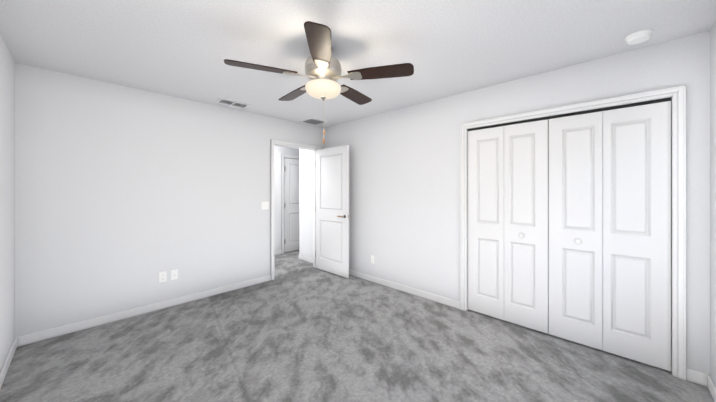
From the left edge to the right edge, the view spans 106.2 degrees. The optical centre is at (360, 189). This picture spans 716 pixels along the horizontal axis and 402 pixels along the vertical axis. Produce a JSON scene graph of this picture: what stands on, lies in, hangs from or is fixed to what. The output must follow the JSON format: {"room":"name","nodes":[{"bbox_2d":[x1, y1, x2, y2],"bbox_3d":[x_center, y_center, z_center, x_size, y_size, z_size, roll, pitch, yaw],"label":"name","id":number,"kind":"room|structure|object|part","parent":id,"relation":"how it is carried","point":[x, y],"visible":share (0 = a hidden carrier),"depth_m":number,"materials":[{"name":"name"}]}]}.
{"room":"empty bedroom","nodes":[
{"label":"empty bedroom","id":0,"kind":"room"},
{"bbox_2d":[0,34,14,370],"bbox_3d":[-1.466,0.130,0.797,4.490,2.440,0.120,0,0,44],"label":"wall","id":1,"kind":"structure","parent":0,"point":[7,200],"depth_m":2.07,"materials":[{"name":"paint"}]},
{"bbox_2d":[0,337,18,388],"bbox_3d":[-1.438,1.308,0.862,4.200,0.085,0.013,0,0,44],"label":"baseboard","id":2,"kind":"structure","parent":1,"relation":"attached to","point":[15,344],"depth_m":2.03,"materials":[{"name":"white wood"}]},
{"bbox_2d":[15,63,323,336],"bbox_3d":[-1.847,0.130,3.564,0.120,2.440,3.360,0,0,44],"label":"wall","id":3,"kind":"structure","parent":0,"point":[125,196],"depth_m":2.84,"materials":[{"name":"paint"}]},
{"bbox_2d":[19,275,270,345],"bbox_3d":[-2.134,1.308,3.166,0.013,0.085,2.328,0,0,44],"label":"baseboard","id":4,"kind":"structure","parent":3,"relation":"attached to","point":[70,328],"depth_m":2.83,"materials":[{"name":"white wood"}]},
{"bbox_2d":[159,271,166,282],"bbox_3d":[-2.242,0.990,3.057,0.008,0.115,0.070,0,0,44],"label":"electrical outlet","id":5,"kind":"object","parent":3,"relation":"attached to","point":[162,276],"visible":1,"depth_m":3.05,"materials":[{"name":"white plastic"}]},
{"bbox_2d":[171,269,177,279],"bbox_3d":[-2.163,0.990,3.133,0.016,0.115,0.070,0,0,44],"label":"electrical outlet","id":6,"kind":"object","parent":3,"relation":"attached to","point":[174,274],"visible":1,"depth_m":3.13,"materials":[{"name":"white plastic"}]},
{"bbox_2d":[261,201,268,209],"bbox_3d":[-1.393,0.230,3.946,0.010,0.116,0.116,0,0,44],"label":"light switch","id":7,"kind":"object","parent":3,"relation":"attached to","point":[264,205],"visible":1,"depth_m":3.94,"materials":[{"name":"white plastic"}]},
{"bbox_2d":[271,139,320,280],"bbox_3d":[-1.060,0.299,4.389,0.164,2.102,0.924,0,0,44],"label":"door frame","id":8,"kind":"structure","parent":3,"relation":"attached to","point":[292,145],"depth_m":4.22,"materials":[{"name":"white wood"}]},
{"bbox_2d":[316,145,348,277],"bbox_3d":[-0.463,0.328,4.345,0.790,2.015,0.035,0,0,44],"label":"door leaf","id":9,"kind":"structure","parent":3,"relation":"in","point":[332,204],"depth_m":4.30,"materials":[{"name":"white wood"}]},
{"bbox_2d":[274,146,298,250],"bbox_3d":[-1.677,0.130,5.778,0.170,2.440,3.400,0,0,44],"label":"wall","id":10,"kind":"structure","parent":0,"point":[279,151],"depth_m":5.61,"materials":[{"name":"paint"}]},
{"bbox_2d":[274,250,281,254],"bbox_3d":[-2.184,1.307,5.113,0.013,0.085,1.538,0,0,44],"label":"baseboard","id":11,"kind":"structure","parent":10,"relation":"attached to","point":[278,252],"depth_m":5.61,"materials":[{"name":"white wood"}]},
{"bbox_2d":[282,154,298,253],"bbox_3d":[-1.375,0.299,6.043,0.142,2.102,0.924,0,0,44],"label":"door frame","id":12,"kind":"structure","parent":10,"relation":"attached to","point":[289,156],"depth_m":5.70,"materials":[{"name":"white wood"}]},
{"bbox_2d":[284,158,298,252],"bbox_3d":[-1.357,0.327,6.025,0.035,2.015,0.792,0,0,44],"label":"door leaf","id":13,"kind":"structure","parent":10,"relation":"in","point":[291,202],"depth_m":5.86,"materials":[{"name":"white wood"}]},
{"bbox_2d":[0,250,713,401],"bbox_3d":[-0.250,1.400,3.036,6.280,0.100,5.400,0,0,44],"label":"floor","id":14,"kind":"structure","parent":0,"point":[296,329],"depth_m":2.17,"materials":[{"name":"carpet"}]},
{"bbox_2d":[0,0,715,127],"bbox_3d":[-0.250,-1.140,3.036,6.280,0.100,5.400,0,0,44],"label":"ceiling","id":15,"kind":"structure","parent":0,"point":[184,49],"depth_m":1.96,"materials":[{"name":"white paint"}]},
{"bbox_2d":[215,98,250,108],"bbox_3d":[-1.595,-1.085,3.379,0.210,0.011,0.360,0,0,44],"label":"ceiling vent","id":16,"kind":"object","parent":15,"relation":"in","point":[224,101],"visible":1,"depth_m":3.37,"materials":[{"name":"white metal"}]},
{"bbox_2d":[299,117,327,124],"bbox_3d":[-0.739,-1.085,4.276,0.330,0.011,0.330,0,0,44],"label":"ceiling vent","id":17,"kind":"object","parent":15,"relation":"in","point":[313,121],"visible":1,"depth_m":4.26,"materials":[{"name":"white metal"}]},
{"bbox_2d":[224,21,413,143],"bbox_3d":[-0.299,-0.721,2.111,1.295,0.738,1.320,0,0,44],"label":"fan","id":18,"kind":"object","parent":15,"relation":"hanging from","point":[323,70],"visible":1,"depth_m":1.96,"materials":[{"name":"brown wood"}]},
{"bbox_3d":[-0.693,-0.861,1.899,0.480,0.007,0.148,0,11,-23],"label":"blade","id":19,"kind":"part","parent":18,"relation":"part of","materials":[{"name":"brown wood"}]},
{"bbox_3d":[-0.576,-0.861,2.409,0.148,0.007,0.480,-14,9,-40],"label":"blade","id":20,"kind":"part","parent":18,"relation":"part of","materials":[{"name":"brown wood"}]},
{"bbox_3d":[-0.244,-0.861,1.630,0.148,0.007,0.480,11,-1,-5],"label":"blade","id":21,"kind":"part","parent":18,"relation":"part of","materials":[{"name":"brown wood"}]},
{"bbox_3d":[-0.283,-0.759,2.074,0.276,0.093,0.276,0,0,44],"label":"lamp shade","id":22,"kind":"part","parent":18,"relation":"part of","materials":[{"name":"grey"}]},
{"bbox_3d":[-0.054,-0.861,2.455,0.148,0.007,0.480,-13,-7,30],"label":"blade","id":23,"kind":"part","parent":18,"relation":"part of","materials":[{"name":"brown wood"}]},
{"bbox_3d":[0.150,-0.861,1.974,0.480,0.007,0.148,0,-11,13],"label":"blade","id":24,"kind":"part","parent":18,"relation":"part of","materials":[{"name":"brown wood"}]},
{"bbox_2d":[625,29,652,44],"bbox_3d":[1.963,-1.070,1.894,0.140,0.040,0.140,0,0,44],"label":"smoke detector","id":25,"kind":"object","parent":15,"relation":"attached to","point":[641,36],"visible":1,"depth_m":1.87,"materials":[{"name":"white plastic"}]},
{"bbox_2d":[299,31,709,374],"bbox_3d":[0.707,0.130,3.533,5.120,2.440,0.120,0,0,44],"label":"wall","id":26,"kind":"structure","parent":0,"point":[404,195],"depth_m":3.14,"materials":[{"name":"paint"}]},
{"bbox_2d":[299,255,312,262],"bbox_3d":[-0.963,1.307,5.034,0.630,0.085,0.013,0,0,44],"label":"baseboard","id":27,"kind":"structure","parent":26,"relation":"attached to","point":[301,257],"depth_m":5.08,"materials":[{"name":"white wood"}]},
{"bbox_2d":[371,255,374,263],"bbox_3d":[0.185,1.020,3.942,0.070,0.115,0.008,0,0,44],"label":"electrical outlet","id":28,"kind":"object","parent":26,"relation":"attached to","point":[372,259],"visible":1,"depth_m":3.94,"materials":[{"name":"white plastic"}]},
{"bbox_2d":[349,269,459,308],"bbox_3d":[0.245,1.308,3.883,2.468,0.085,0.013,0,0,44],"label":"baseboard","id":29,"kind":"structure","parent":26,"relation":"attached to","point":[443,300],"depth_m":3.49,"materials":[{"name":"white wood"}]},
{"bbox_2d":[467,97,670,370],"bbox_3d":[1.738,0.326,2.484,1.496,2.011,0.065,0,0,44],"label":"bifold closet door","id":30,"kind":"structure","parent":26,"relation":"in","point":[609,229],"depth_m":2.33,"materials":[{"name":"white wood"}]},
{"bbox_2d":[460,85,685,380],"bbox_3d":[1.764,0.304,2.511,1.624,2.092,0.142,0,0,44],"label":"trim","id":31,"kind":"structure","parent":26,"relation":"attached to","point":[677,94],"depth_m":1.95,"materials":[{"name":"white wood"}]},
{"bbox_2d":[710,21,715,385],"bbox_3d":[1.623,0.130,0.906,0.170,2.440,4.300,0,0,44],"label":"wall","id":32,"kind":"structure","parent":0,"point":[713,202],"depth_m":1.77,"materials":[{"name":"paint"}]},
{"bbox_2d":[700,372,715,401],"bbox_3d":[1.236,1.308,0.646,0.030,0.085,3.330,0,0,44],"label":"baseboard","id":33,"kind":"structure","parent":32,"relation":"attached to","point":[700,378],"depth_m":1.82,"materials":[{"name":"white wood"}]}
]}

